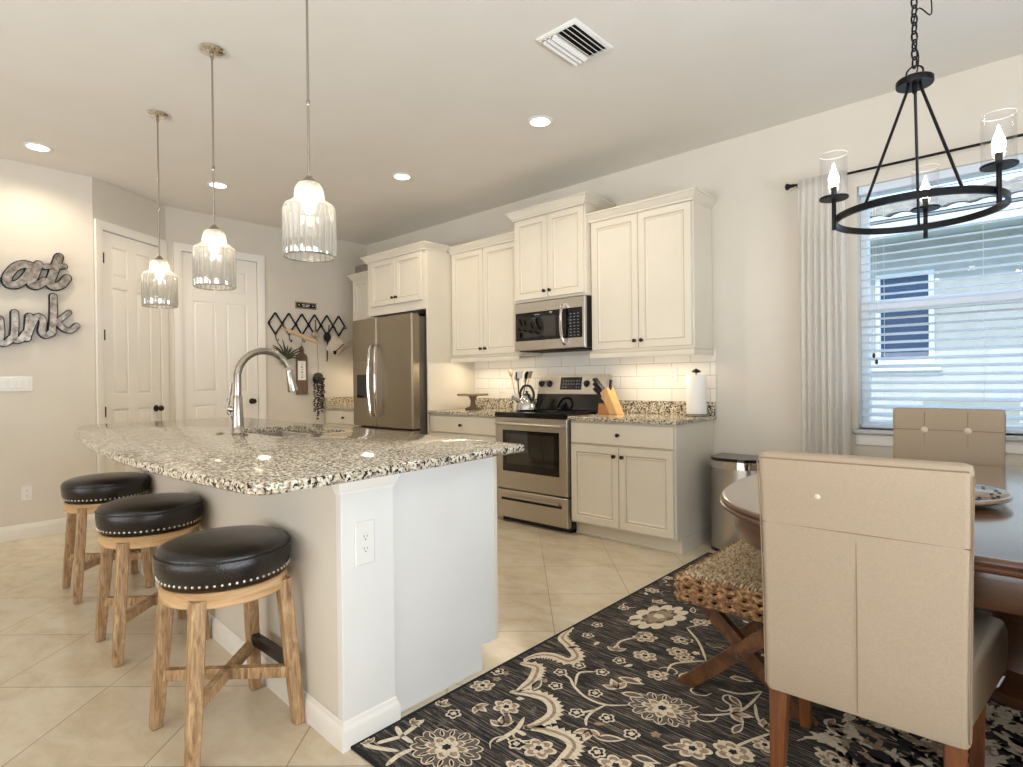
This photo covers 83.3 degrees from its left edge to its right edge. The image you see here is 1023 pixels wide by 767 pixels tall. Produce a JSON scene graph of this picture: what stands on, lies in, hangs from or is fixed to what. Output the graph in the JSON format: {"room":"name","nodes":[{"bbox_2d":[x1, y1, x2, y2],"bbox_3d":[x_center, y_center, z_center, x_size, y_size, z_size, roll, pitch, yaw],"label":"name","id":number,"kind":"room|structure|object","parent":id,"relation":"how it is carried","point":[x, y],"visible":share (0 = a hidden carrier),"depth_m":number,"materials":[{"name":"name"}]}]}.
{"room":"kitchen dining area","nodes":[
{"label":"kitchen dining area","id":0,"kind":"room"},
{"bbox_2d":[0,158,95,526],"bbox_3d":[-5.602,-0.231,2.667,0.200,2.935,6.020,0,0,42],"label":"wall","id":1,"kind":"structure","parent":0,"point":[45,212],"depth_m":4.58,"materials":[{"name":"paint"}]},
{"bbox_2d":[0,377,32,391],"bbox_3d":[-3.833,0.008,4.452,0.011,0.109,0.190,0,0,42],"label":"light switch","id":2,"kind":"object","parent":1,"relation":"attached to","point":[7,384],"visible":1,"depth_m":4.45,"materials":[{"name":"white plastic"}]},
{"bbox_2d":[21,485,32,500],"bbox_3d":[-3.790,0.858,4.495,0.008,0.115,0.070,0,0,42],"label":"wall outlet","id":3,"kind":"object","parent":1,"relation":"attached to","point":[26,491],"visible":1,"depth_m":4.49,"materials":[{"name":"white plastic"}]},
{"bbox_2d":[0,253,71,290],"bbox_3d":[-3.811,-0.885,4.459,0.044,0.328,0.643,0,0,42],"label":"word sign","id":4,"kind":"object","parent":1,"relation":"attached to","point":[29,278],"visible":1,"depth_m":4.51,"materials":[{"name":"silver metal"}]},
{"bbox_2d":[0,293,80,346],"bbox_3d":[-3.844,-0.492,4.417,0.048,0.461,0.861,0,0,42],"label":"word sign","id":5,"kind":"object","parent":1,"relation":"attached to","point":[30,321],"visible":1,"depth_m":4.52,"materials":[{"name":"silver metal"}]},
{"bbox_2d":[0,513,95,542],"bbox_3d":[-5.505,1.178,2.611,0.021,0.115,6.038,0,0,42],"label":"baseboard","id":6,"kind":"structure","parent":1,"relation":"attached to","point":[48,527],"depth_m":4.53,"materials":[{"name":"paint"}]},
{"bbox_2d":[92,177,165,473],"bbox_3d":[-3.495,-0.264,5.235,0.120,2.935,0.810,-1,0,9],"label":"wall","id":7,"kind":"structure","parent":0,"point":[112,204],"depth_m":5.15,"materials":[{"name":"paint"}]},
{"bbox_2d":[94,218,168,473],"bbox_3d":[-3.474,-0.093,5.237,0.118,2.592,0.794,-1,0,9],"label":"trim","id":8,"kind":"structure","parent":7,"relation":"attached to","point":[99,225],"depth_m":4.89,"materials":[{"name":"paint"}]},
{"bbox_2d":[103,231,163,472],"bbox_3d":[-3.424,-0.058,5.227,0.109,2.504,0.647,-1,0,9],"label":"door","id":9,"kind":"structure","parent":7,"relation":"in","point":[131,329],"depth_m":5.19,"materials":[{"name":"paint"}]},
{"bbox_2d":[165,206,366,424],"bbox_3d":[-2.572,-0.280,6.589,0.120,2.935,2.500,0,0,42],"label":"wall","id":10,"kind":"structure","parent":0,"point":[327,285],"depth_m":6.59,"materials":[{"name":"paint"}]},
{"bbox_2d":[181,252,257,419],"bbox_3d":[-3.021,-0.065,6.007,0.109,2.504,0.752,0,0,42],"label":"door","id":11,"kind":"structure","parent":10,"relation":"in","point":[219,328],"depth_m":5.99,"materials":[{"name":"paint"}]},
{"bbox_2d":[173,242,266,419],"bbox_3d":[-3.014,-0.101,6.000,0.018,2.592,0.904,0,0,42],"label":"trim","id":12,"kind":"structure","parent":10,"relation":"attached to","point":[177,247],"depth_m":5.74,"materials":[{"name":"paint"}]},
{"bbox_2d":[273,339,304,364],"bbox_3d":[-2.536,-0.352,6.452,0.104,0.280,0.406,0,0,42],"label":"plant","id":13,"kind":"object","parent":10,"relation":"attached to","point":[286,353],"visible":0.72,"depth_m":6.45,"materials":[{"name":"green plant"}]},
{"bbox_2d":[295,301,315,309],"bbox_3d":[-2.393,-0.905,6.689,0.016,0.076,0.257,0,0,42],"label":"wall plaque","id":14,"kind":"object","parent":10,"relation":"attached to","point":[301,305],"visible":1,"depth_m":6.68,"materials":[{"name":"brown wood"}]},
{"bbox_2d":[267,312,346,342],"bbox_3d":[-2.357,-0.646,6.694,0.060,0.349,0.964,0,0,42],"label":"rack","id":15,"kind":"object","parent":10,"relation":"attached to","point":[274,313],"visible":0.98,"depth_m":6.65,"materials":[{"name":"black metal"}]},
{"bbox_2d":[296,346,307,394],"bbox_3d":[-2.420,-0.193,6.634,0.020,0.642,0.140,0,0,42],"label":"cutting board","id":16,"kind":"object","parent":15,"relation":"hanging from","point":[301,365],"visible":0.93,"depth_m":6.63,"materials":[{"name":"brown wood"}]},
{"bbox_2d":[282,325,321,343],"bbox_3d":[-2.394,-0.568,6.554,0.087,0.225,0.469,0,0,42],"label":"rolling pin","id":17,"kind":"object","parent":15,"relation":"hanging from","point":[290,331],"visible":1,"depth_m":6.52,"materials":[{"name":"brown wood"}]},
{"bbox_2d":[312,320,318,338],"bbox_3d":[-2.286,-0.635,6.722,0.031,0.223,0.096,0,0,42],"label":"strainer","id":18,"kind":"object","parent":15,"relation":"hanging from","point":[316,335],"visible":0.99,"depth_m":6.71,"materials":[{"name":"silver metal"}]},
{"bbox_2d":[312,331,318,338],"bbox_3d":[-2.284,-0.571,6.722,0.030,0.096,0.096,0,0,42],"label":"bowl","id":19,"kind":"object","parent":18,"relation":"on","point":[316,335],"depth_m":6.71,"materials":[{"name":"silver metal"}]},
{"bbox_2d":[313,330,325,419],"bbox_3d":[-2.266,-0.128,6.739,0.120,1.097,0.142,0,0,42],"label":"planter","id":20,"kind":"object","parent":15,"relation":"hanging from","point":[318,378],"visible":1,"depth_m":6.70,"materials":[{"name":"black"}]},
{"bbox_2d":[324,325,330,361],"bbox_3d":[-2.191,-0.479,6.834,0.024,0.439,0.096,0,0,42],"label":"ladle","id":21,"kind":"object","parent":15,"relation":"hanging from","point":[327,337],"visible":1,"depth_m":6.83,"materials":[{"name":"black plastic"}]},
{"bbox_2d":[324,332,330,341],"bbox_3d":[-2.192,-0.553,6.834,0.024,0.120,0.096,0,0,42],"label":"bowl","id":22,"kind":"object","parent":21,"relation":"on","point":[327,337],"depth_m":6.83,"materials":[{"name":"black plastic"}]},
{"bbox_2d":[326,328,343,355],"bbox_3d":[-2.123,-0.504,6.903,0.030,0.355,0.244,0,0,42],"label":"oven mitt","id":23,"kind":"object","parent":15,"relation":"hanging from","point":[335,342],"visible":1,"depth_m":6.88,"materials":[{"name":"fabric"}]},
{"bbox_2d":[338,329,352,355],"bbox_3d":[-2.030,-0.508,7.009,0.044,0.348,0.207,0,0,42],"label":"wire whisk","id":24,"kind":"object","parent":15,"relation":"hanging from","point":[346,329],"visible":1,"depth_m":7.03,"materials":[{"name":"silver metal"}]},
{"bbox_2d":[0,516,716,766],"bbox_3d":[-1.662,1.250,1.251,9.800,0.100,9.200,0,0,42],"label":"floor","id":25,"kind":"structure","parent":0,"point":[64,702],"depth_m":2.52,"materials":[{"name":"tile"}]},
{"bbox_2d":[60,472,153,604],"bbox_3d":[-2.376,0.869,3.377,0.429,0.661,0.429,0,0,44],"label":"bar stool","id":26,"kind":"object","parent":25,"relation":"on","point":[82,495],"visible":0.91,"depth_m":3.24,"materials":[{"name":"brown wood"}]},
{"bbox_2d":[60,472,148,502],"bbox_3d":[-2.379,0.599,3.376,0.426,0.122,0.426,0,0,44],"label":"cushion","id":27,"kind":"object","parent":26,"relation":"on","point":[101,487],"depth_m":3.23,"materials":[{"name":"leather"}]},
{"bbox_2d":[94,492,209,666],"bbox_3d":[-1.678,0.864,2.680,0.429,0.661,0.429,0,0,44],"label":"bar stool","id":28,"kind":"object","parent":25,"relation":"on","point":[124,524],"visible":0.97,"depth_m":2.53,"materials":[{"name":"brown wood"}]},
{"bbox_2d":[95,492,202,534],"bbox_3d":[-1.681,0.595,2.679,0.426,0.122,0.426,0,0,44],"label":"cushion","id":29,"kind":"object","parent":28,"relation":"on","point":[170,513],"depth_m":2.54,"materials":[{"name":"leather"}]},
{"bbox_2d":[149,525,304,766],"bbox_3d":[-0.994,0.860,2.003,0.429,0.661,0.429,0,0,42],"label":"bar stool","id":30,"kind":"object","parent":25,"relation":"on","point":[197,572],"visible":1,"depth_m":1.91,"materials":[{"name":"brown wood"}]},
{"bbox_2d":[153,525,290,590],"bbox_3d":[-0.997,0.590,2.002,0.426,0.122,0.426,0,0,42],"label":"cushion","id":31,"kind":"object","parent":30,"relation":"on","point":[240,557],"depth_m":1.86,"materials":[{"name":"leather"}]},
{"bbox_2d":[125,431,497,753],"bbox_3d":[-1.381,0.748,3.129,2.992,0.884,0.804,0,0,42],"label":"kitchen island","id":32,"kind":"object","parent":25,"relation":"on","point":[379,639],"visible":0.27,"depth_m":2.09,"materials":[{"name":"paint"}]},
{"bbox_2d":[74,417,523,495],"bbox_3d":[-1.493,0.290,3.129,3.360,0.032,1.375,0,0,42],"label":"island countertop","id":33,"kind":"structure","parent":32,"relation":"on","point":[191,450],"depth_m":2.29,"materials":[{"name":"beige stone"}]},
{"bbox_2d":[225,348,297,433],"bbox_3d":[-1.397,0.035,3.241,0.086,0.474,0.393,0,0,42],"label":"kitchen faucet","id":34,"kind":"object","parent":33,"relation":"on","point":[237,418],"visible":1,"depth_m":3.12,"materials":[{"name":"silver metal"}]},
{"bbox_2d":[254,431,320,436],"bbox_3d":[-1.292,0.396,3.312,0.740,0.184,0.455,0,0,42],"label":"sink","id":35,"kind":"object","parent":33,"relation":"in","point":[278,433],"visible":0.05,"depth_m":3.61,"materials":[{"name":"silver metal"}]},
{"bbox_2d":[354,519,374,566],"bbox_3d":[-0.488,0.530,1.913,0.008,0.145,0.076,0,0,42],"label":"wall outlet","id":36,"kind":"object","parent":32,"relation":"attached to","point":[364,536],"visible":1,"depth_m":1.91,"materials":[{"name":"white plastic"}]},
{"bbox_2d":[361,544,369,553],"bbox_3d":[-0.485,0.550,1.912,0.002,0.033,0.033,0,0,42],"label":"receptacle","id":37,"kind":"object","parent":36,"relation":"attached to","point":[365,548],"depth_m":1.91,"materials":[{"name":"white plastic"}]},
{"bbox_2d":[361,532,369,541],"bbox_3d":[-0.486,0.510,1.911,0.002,0.033,0.033,0,0,42],"label":"receptacle","id":38,"kind":"object","parent":36,"relation":"attached to","point":[365,536],"depth_m":1.91,"materials":[{"name":"white plastic"}]},
{"bbox_2d":[325,409,360,427],"bbox_3d":[-1.712,0.736,6.793,0.848,0.883,0.656,0,0,42],"label":"base cabinet","id":39,"kind":"object","parent":25,"relation":"on","point":[333,417],"visible":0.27,"depth_m":6.63,"materials":[{"name":"paint"}]},
{"bbox_2d":[324,397,353,409],"bbox_3d":[-1.714,0.228,6.793,0.847,0.131,0.647,0,0,42],"label":"countertop","id":40,"kind":"structure","parent":39,"relation":"on","point":[345,403],"depth_m":6.92,"materials":[{"name":"beige stone"}]},
{"bbox_2d":[353,312,427,434],"bbox_3d":[-1.088,0.228,6.054,1.021,1.832,0.843,0,0,42],"label":"refrigerator","id":41,"kind":"object","parent":25,"relation":"on","point":[390,352],"visible":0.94,"depth_m":5.67,"materials":[{"name":"grey metal"}]},
{"bbox_2d":[360,240,474,434],"bbox_3d":[-1.000,-0.095,6.109,1.127,2.536,0.691,0,0,42],"label":"tall cabinet","id":42,"kind":"object","parent":25,"relation":"on","point":[415,277],"visible":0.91,"depth_m":5.72,"materials":[{"name":"paint"}]},
{"bbox_2d":[430,414,502,516],"bbox_3d":[-0.255,0.726,5.466,0.916,0.883,0.656,0,0,42],"label":"base cabinet","id":43,"kind":"object","parent":25,"relation":"on","point":[457,426],"visible":0.29,"depth_m":5.21,"materials":[{"name":"paint"}]},
{"bbox_2d":[427,398,536,416],"bbox_3d":[-0.258,0.218,5.467,0.915,0.131,0.647,0,0,42],"label":"countertop","id":44,"kind":"structure","parent":43,"relation":"on","point":[489,406],"depth_m":5.63,"materials":[{"name":"beige stone"}]},
{"bbox_2d":[457,393,487,409],"bbox_3d":[-0.377,0.176,5.611,0.306,0.154,0.306,0,0,42],"label":"cake stand","id":45,"kind":"object","parent":44,"relation":"on","point":[472,396],"visible":1,"depth_m":5.57,"materials":[{"name":"brown wood"}]},
{"bbox_2d":[513,394,522,409],"bbox_3d":[0.076,0.175,5.306,0.124,0.150,0.124,0,0,42],"label":"utensil crock","id":46,"kind":"object","parent":44,"relation":"on","point":[514,395],"visible":0.27,"depth_m":5.26,"materials":[{"name":"ceramic"}]},
{"bbox_2d":[509,370,515,393],"bbox_3d":[0.018,0.049,5.328,0.094,0.361,0.065,0,0,42],"label":"wooden spoon","id":47,"kind":"object","parent":46,"relation":"in","point":[510,371],"visible":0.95,"depth_m":5.33,"materials":[{"name":"brown wood"}]},
{"bbox_2d":[517,371,521,390],"bbox_3d":[0.075,0.056,5.277,0.041,0.344,0.040,0,0,42],"label":"spatula","id":48,"kind":"object","parent":46,"relation":"in","point":[519,373],"visible":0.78,"depth_m":5.27,"materials":[{"name":"white plastic"}]},
{"bbox_2d":[523,371,528,393],"bbox_3d":[0.129,0.058,5.271,0.062,0.341,0.091,-1,0,-27],"label":"ladle","id":49,"kind":"object","parent":46,"relation":"in","point":[527,372],"visible":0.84,"depth_m":5.24,"materials":[{"name":"black plastic"}]},
{"bbox_2d":[525,371,532,392],"bbox_3d":[0.129,0.059,5.228,0.143,0.341,0.051,0,0,42],"label":"wooden spatula","id":50,"kind":"object","parent":46,"relation":"in","point":[530,372],"visible":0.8,"depth_m":5.19,"materials":[{"name":"brown wood"}]},
{"bbox_2d":[495,374,610,532],"bbox_3d":[0.341,0.544,4.875,0.763,1.239,0.709,0,0,42],"label":"range","id":51,"kind":"object","parent":25,"relation":"on","point":[534,483],"visible":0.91,"depth_m":4.69,"materials":[{"name":"silver metal"}]},
{"bbox_2d":[511,384,537,410],"bbox_3d":[0.128,0.122,5.029,0.198,0.228,0.198,0,0,42],"label":"kettle","id":52,"kind":"object","parent":51,"relation":"on","point":[527,402],"visible":1,"depth_m":4.97,"materials":[{"name":"silver metal"}]},
{"bbox_2d":[495,409,597,418],"bbox_3d":[0.356,0.253,4.893,0.763,0.036,0.653,0,0,42],"label":"cooktop","id":53,"kind":"object","parent":51,"relation":"in","point":[540,413],"depth_m":4.72,"materials":[{"name":"black glass"}]},
{"bbox_2d":[571,420,713,554],"bbox_3d":[0.973,0.718,4.348,0.877,0.883,0.656,0,0,42],"label":"base cabinet","id":54,"kind":"object","parent":25,"relation":"on","point":[645,485],"visible":0.97,"depth_m":4.08,"materials":[{"name":"paint"}]},
{"bbox_2d":[568,400,715,424],"bbox_3d":[0.977,0.210,4.342,0.894,0.131,0.647,0,0,42],"label":"countertop","id":55,"kind":"structure","parent":54,"relation":"on","point":[643,412],"depth_m":4.35,"materials":[{"name":"beige stone"}]},
{"bbox_2d":[598,387,623,414],"bbox_3d":[0.798,0.137,4.617,0.100,0.215,0.195,-1,0,-42],"label":"knife block","id":56,"kind":"object","parent":55,"relation":"on","point":[611,405],"visible":1,"depth_m":4.59,"materials":[{"name":"brown wood"}]},
{"bbox_2d":[592,383,601,394],"bbox_3d":[0.710,0.053,4.665,0.029,0.126,0.126,-1,0,-41],"label":"kitchen knife","id":57,"kind":"object","parent":56,"relation":"in","point":[593,384],"visible":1,"depth_m":4.67,"materials":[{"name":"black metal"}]},
{"bbox_2d":[592,378,603,390],"bbox_3d":[0.712,0.019,4.665,0.029,0.134,0.134,-1,0,-42],"label":"kitchen knife","id":58,"kind":"object","parent":56,"relation":"in","point":[593,379],"visible":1,"depth_m":4.66,"materials":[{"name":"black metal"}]},
{"bbox_2d":[593,387,602,399],"bbox_3d":[0.710,0.088,4.668,0.029,0.117,0.117,-1,0,-42],"label":"kitchen knife","id":59,"kind":"object","parent":56,"relation":"in","point":[594,388],"visible":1,"depth_m":4.67,"materials":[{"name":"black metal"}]},
{"bbox_2d":[609,379,611,389],"bbox_3d":[0.795,0.014,4.618,0.028,0.092,0.024,0,0,42],"label":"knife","id":60,"kind":"object","parent":56,"relation":"in","point":[610,380],"visible":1,"depth_m":4.61,"materials":[{"name":"black plastic"}]},
{"bbox_2d":[684,369,708,416],"bbox_3d":[1.366,0.065,4.246,0.176,0.351,0.176,0,0,42],"label":"paper towel holder","id":61,"kind":"object","parent":55,"relation":"on","point":[695,371],"visible":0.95,"depth_m":4.21,"materials":[{"name":"silver metal"}]},
{"bbox_2d":[686,375,706,413],"bbox_3d":[1.366,0.081,4.246,0.144,0.286,0.144,0,0,42],"label":"paper towel roll","id":62,"kind":"object","parent":61,"relation":"on","point":[696,385],"visible":1,"depth_m":4.18,"materials":[{"name":"white paper"}]},
{"bbox_2d":[351,552,1022,766],"bbox_3d":[1.467,1.158,1.920,2.874,0.012,2.763,0,0,42],"label":"area rug","id":63,"kind":"object","parent":25,"relation":"on","point":[603,690],"visible":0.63,"depth_m":2.01,"materials":[{"name":"black carpet"}]},
{"bbox_2d":[673,538,818,726],"bbox_3d":[1.014,0.936,2.292,0.495,0.443,0.689,0,0,42],"label":"bench","id":64,"kind":"object","parent":63,"relation":"on","point":[729,579],"visible":0.48,"depth_m":2.13,"materials":[{"name":"brown wicker"}]},
{"bbox_2d":[720,465,1022,710],"bbox_3d":[1.772,0.773,1.965,1.850,0.745,1.796,0,0,42],"label":"dining table","id":65,"kind":"object","parent":63,"relation":"on","point":[998,535],"visible":0.22,"depth_m":1.84,"materials":[{"name":"brown wood"}]},
{"bbox_2d":[975,483,1013,506],"bbox_3d":[1.459,0.385,2.048,0.500,0.036,0.500,0,0,42],"label":"plate","id":66,"kind":"object","parent":65,"relation":"on","point":[985,495],"visible":0.2,"depth_m":1.88,"materials":[{"name":"white ceramic"}]},
{"bbox_2d":[756,450,1007,766],"bbox_3d":[1.029,0.670,1.637,0.588,0.973,0.525,0,0,40],"label":"dining chair","id":67,"kind":"object","parent":63,"relation":"on","point":[868,562],"visible":1,"depth_m":1.44,"materials":[{"name":"leather"},{"name":"wood"}]},
{"bbox_2d":[893,407,1005,467],"bbox_3d":[2.126,0.636,2.838,0.588,1.007,0.525,0,0,42],"label":"dining chair","id":68,"kind":"object","parent":63,"relation":"on","point":[976,437],"visible":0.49,"depth_m":2.96,"materials":[{"name":"leather"},{"name":"wood"}]},
{"bbox_2d":[710,453,758,550],"bbox_3d":[1.570,0.832,3.979,0.386,0.645,0.345,0,0,42],"label":"trash can","id":69,"kind":"object","parent":25,"relation":"on","point":[726,468],"visible":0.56,"depth_m":3.92,"materials":[{"name":"silver metal"}]},
{"bbox_2d":[0,0,1022,244],"bbox_3d":[-1.694,-1.794,1.238,9.800,0.120,9.200,0,0,42],"label":"ceiling","id":70,"kind":"structure","parent":0,"point":[443,94],"depth_m":3.38,"materials":[{"name":"paint"}]},
{"bbox_2d":[22,142,53,152],"bbox_3d":[-3.460,-1.724,4.199,0.180,0.007,0.180,0,0,42],"label":"recessed light","id":71,"kind":"object","parent":70,"relation":"in","point":[38,147],"visible":1,"depth_m":4.20,"materials":[{"name":"white plastic"}]},
{"bbox_2d":[141,109,177,308],"bbox_3d":[-2.276,-1.117,3.708,0.207,1.242,0.207,0,0,42],"label":"pendant light","id":72,"kind":"object","parent":70,"relation":"hanging from","point":[159,268],"visible":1,"depth_m":3.69,"materials":[{"name":"glass"}]},
{"bbox_2d":[192,42,236,290],"bbox_3d":[-1.557,-1.122,3.002,0.207,1.242,0.207,0,0,42],"label":"pendant light","id":73,"kind":"object","parent":70,"relation":"hanging from","point":[214,241],"visible":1,"depth_m":2.99,"materials":[{"name":"glass"}]},
{"bbox_2d":[207,182,228,188],"bbox_3d":[-2.574,-1.738,5.040,0.180,0.007,0.180,0,0,42],"label":"recessed light","id":74,"kind":"object","parent":70,"relation":"in","point":[219,185],"visible":0.93,"depth_m":5.04,"materials":[{"name":"white plastic"}]},
{"bbox_2d":[282,0,336,262],"bbox_3d":[-0.817,-1.127,2.308,0.207,1.242,0.207,0,0,42],"label":"pendant light","id":75,"kind":"object","parent":70,"relation":"hanging from","point":[308,199],"visible":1,"depth_m":2.29,"materials":[{"name":"glass"}]},
{"bbox_2d":[391,173,412,180],"bbox_3d":[-0.930,-1.754,4.880,0.180,0.007,0.180,0,0,42],"label":"recessed light","id":76,"kind":"object","parent":70,"relation":"in","point":[397,176],"visible":1,"depth_m":4.87,"materials":[{"name":"white plastic"}]},
{"bbox_2d":[527,115,552,127],"bbox_3d":[0.193,-1.762,3.872,0.180,0.007,0.180,0,0,42],"label":"recessed light","id":77,"kind":"object","parent":70,"relation":"in","point":[541,121],"visible":1,"depth_m":3.86,"materials":[{"name":"white plastic"}]},
{"bbox_2d":[536,18,612,65],"bbox_3d":[0.329,-1.750,2.977,0.250,0.027,0.335,0,0,42],"label":"ceiling vent","id":78,"kind":"object","parent":70,"relation":"in","point":[573,40],"visible":1,"depth_m":2.95,"materials":[{"name":"white plastic"}]},
{"bbox_2d":[819,0,1019,238],"bbox_3d":[1.625,-1.204,2.308,0.622,1.147,0.639,0,0,42],"label":"chandelier","id":79,"kind":"object","parent":70,"relation":"hanging from","point":[912,83],"visible":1,"depth_m":2.26,"materials":[{"name":"black metal"}]},
{"bbox_2d":[367,54,1022,468],"bbox_3d":[1.536,-0.315,4.403,9.300,2.935,0.200,0,0,42],"label":"wall","id":80,"kind":"structure","parent":0,"point":[756,323],"depth_m":3.98,"materials":[{"name":"paint"}]},
{"bbox_2d":[325,397,353,405],"bbox_3d":[-1.704,0.213,6.804,0.847,0.100,0.617,0,0,42],"label":"backsplash","id":81,"kind":"structure","parent":80,"relation":"attached to","point":[329,401],"depth_m":6.97,"materials":[{"name":"stone"}]},
{"bbox_2d":[347,271,375,366],"bbox_3d":[-1.593,-0.759,6.854,0.744,1.106,0.373,0,0,42],"label":"upper cabinet","id":82,"kind":"object","parent":80,"relation":"attached to","point":[360,280],"visible":0.11,"depth_m":6.86,"materials":[{"name":"paint"}]},
{"bbox_2d":[355,264,367,272],"bbox_3d":[-1.710,-1.339,6.965,0.300,0.168,0.241,0,0,42],"label":"storage box","id":83,"kind":"object","parent":82,"relation":"on","point":[364,267],"visible":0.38,"depth_m":6.88,"materials":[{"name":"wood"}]},
{"bbox_2d":[448,231,542,362],"bbox_3d":[-0.176,-0.784,5.564,0.914,1.146,0.373,0,0,42],"label":"upper cabinet","id":84,"kind":"object","parent":80,"relation":"attached to","point":[483,270],"visible":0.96,"depth_m":5.44,"materials":[{"name":"paint"}]},
{"bbox_2d":[475,398,536,408],"bbox_3d":[-0.047,0.200,5.699,0.915,0.100,0.020,0,0,42],"label":"backsplash","id":85,"kind":"structure","parent":80,"relation":"attached to","point":[501,403],"depth_m":5.79,"materials":[{"name":"stone"}]},
{"bbox_2d":[505,192,615,303],"bbox_3d":[0.417,-1.110,4.970,0.859,0.797,0.447,0,0,42],"label":"upper cabinet","id":86,"kind":"object","parent":80,"relation":"attached to","point":[553,238],"visible":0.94,"depth_m":4.79,"materials":[{"name":"paint"}]},
{"bbox_2d":[514,295,591,352],"bbox_3d":[0.416,-0.493,4.964,0.757,0.424,0.469,0,0,42],"label":"microwave","id":87,"kind":"object","parent":86,"relation":"attached to","point":[561,324],"visible":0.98,"depth_m":4.79,"materials":[{"name":"silver metal"}]},
{"bbox_2d":[474,349,715,401],"bbox_3d":[0.569,-0.052,5.144,2.575,0.394,0.009,0,0,42],"label":"tile backsplash","id":88,"kind":"structure","parent":80,"relation":"attached to","point":[645,378],"depth_m":4.82,"materials":[{"name":"white tile"}]},
{"bbox_2d":[500,381,505,392],"bbox_3d":[-0.088,0.035,5.732,0.070,0.115,0.008,0,0,42],"label":"wall outlet","id":89,"kind":"object","parent":88,"relation":"attached to","point":[502,383],"visible":1,"depth_m":5.73,"materials":[{"name":"white plastic"}]},
{"bbox_2d":[669,367,677,381],"bbox_3d":[1.266,-0.070,4.498,0.070,0.115,0.008,0,0,42],"label":"wall outlet","id":90,"kind":"object","parent":88,"relation":"attached to","point":[673,371],"visible":1,"depth_m":4.49,"materials":[{"name":"white plastic"}]},
{"bbox_2d":[586,187,716,358],"bbox_3d":[1.067,-0.783,4.432,0.917,1.158,0.373,0,0,42],"label":"upper cabinet","id":91,"kind":"object","parent":80,"relation":"attached to","point":[651,258],"visible":1,"depth_m":4.27,"materials":[{"name":"paint"}]},
{"bbox_2d":[619,400,715,415],"bbox_3d":[1.188,0.191,4.574,0.894,0.100,0.020,0,0,42],"label":"backsplash","id":92,"kind":"structure","parent":80,"relation":"attached to","point":[651,407],"depth_m":4.57,"materials":[{"name":"stone"}]},
{"bbox_2d":[785,133,1022,189],"bbox_3d":[2.876,-1.310,2.951,2.753,0.070,0.121,0,0,42],"label":"curtain rod","id":93,"kind":"object","parent":80,"relation":"attached to","point":[787,186],"visible":0.72,"depth_m":3.33,"materials":[{"name":"black metal"}]},
{"bbox_2d":[798,170,849,454],"bbox_3d":[2.006,-0.107,3.684,0.301,2.455,0.067,0,0,42],"label":"sheer curtain","id":94,"kind":"object","parent":93,"relation":"hanging from","point":[823,252],"visible":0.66,"depth_m":3.68,"materials":[{"name":"white fabric"}]},
{"bbox_2d":[852,428,1022,441],"bbox_3d":[2.937,0.299,3.045,1.965,0.030,0.135,0,0,42],"label":"window sill","id":95,"kind":"structure","parent":80,"relation":"attached to","point":[871,431],"depth_m":3.55,"materials":[{"name":"stone"}]},
{"bbox_2d":[856,434,1022,453],"bbox_3d":[2.912,0.350,3.016,1.935,0.068,0.012,0,0,42],"label":"trim","id":96,"kind":"structure","parent":80,"relation":"attached to","point":[1013,447],"depth_m":3.56,"materials":[{"name":"paint"}]},
{"bbox_2d":[860,166,1022,433],"bbox_3d":[2.993,-0.487,3.111,1.905,1.540,0.065,0,0,42],"label":"window","id":97,"kind":"structure","parent":80,"relation":"in","point":[1015,295],"depth_m":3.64,"materials":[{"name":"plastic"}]},
{"bbox_2d":[858,154,1022,433],"bbox_3d":[2.935,-0.489,3.048,1.895,1.534,0.077,0,0,42],"label":"window blind","id":98,"kind":"object","parent":97,"relation":"attached to","point":[973,169],"visible":0.94,"depth_m":3.40,"materials":[{"name":"white plastic"}]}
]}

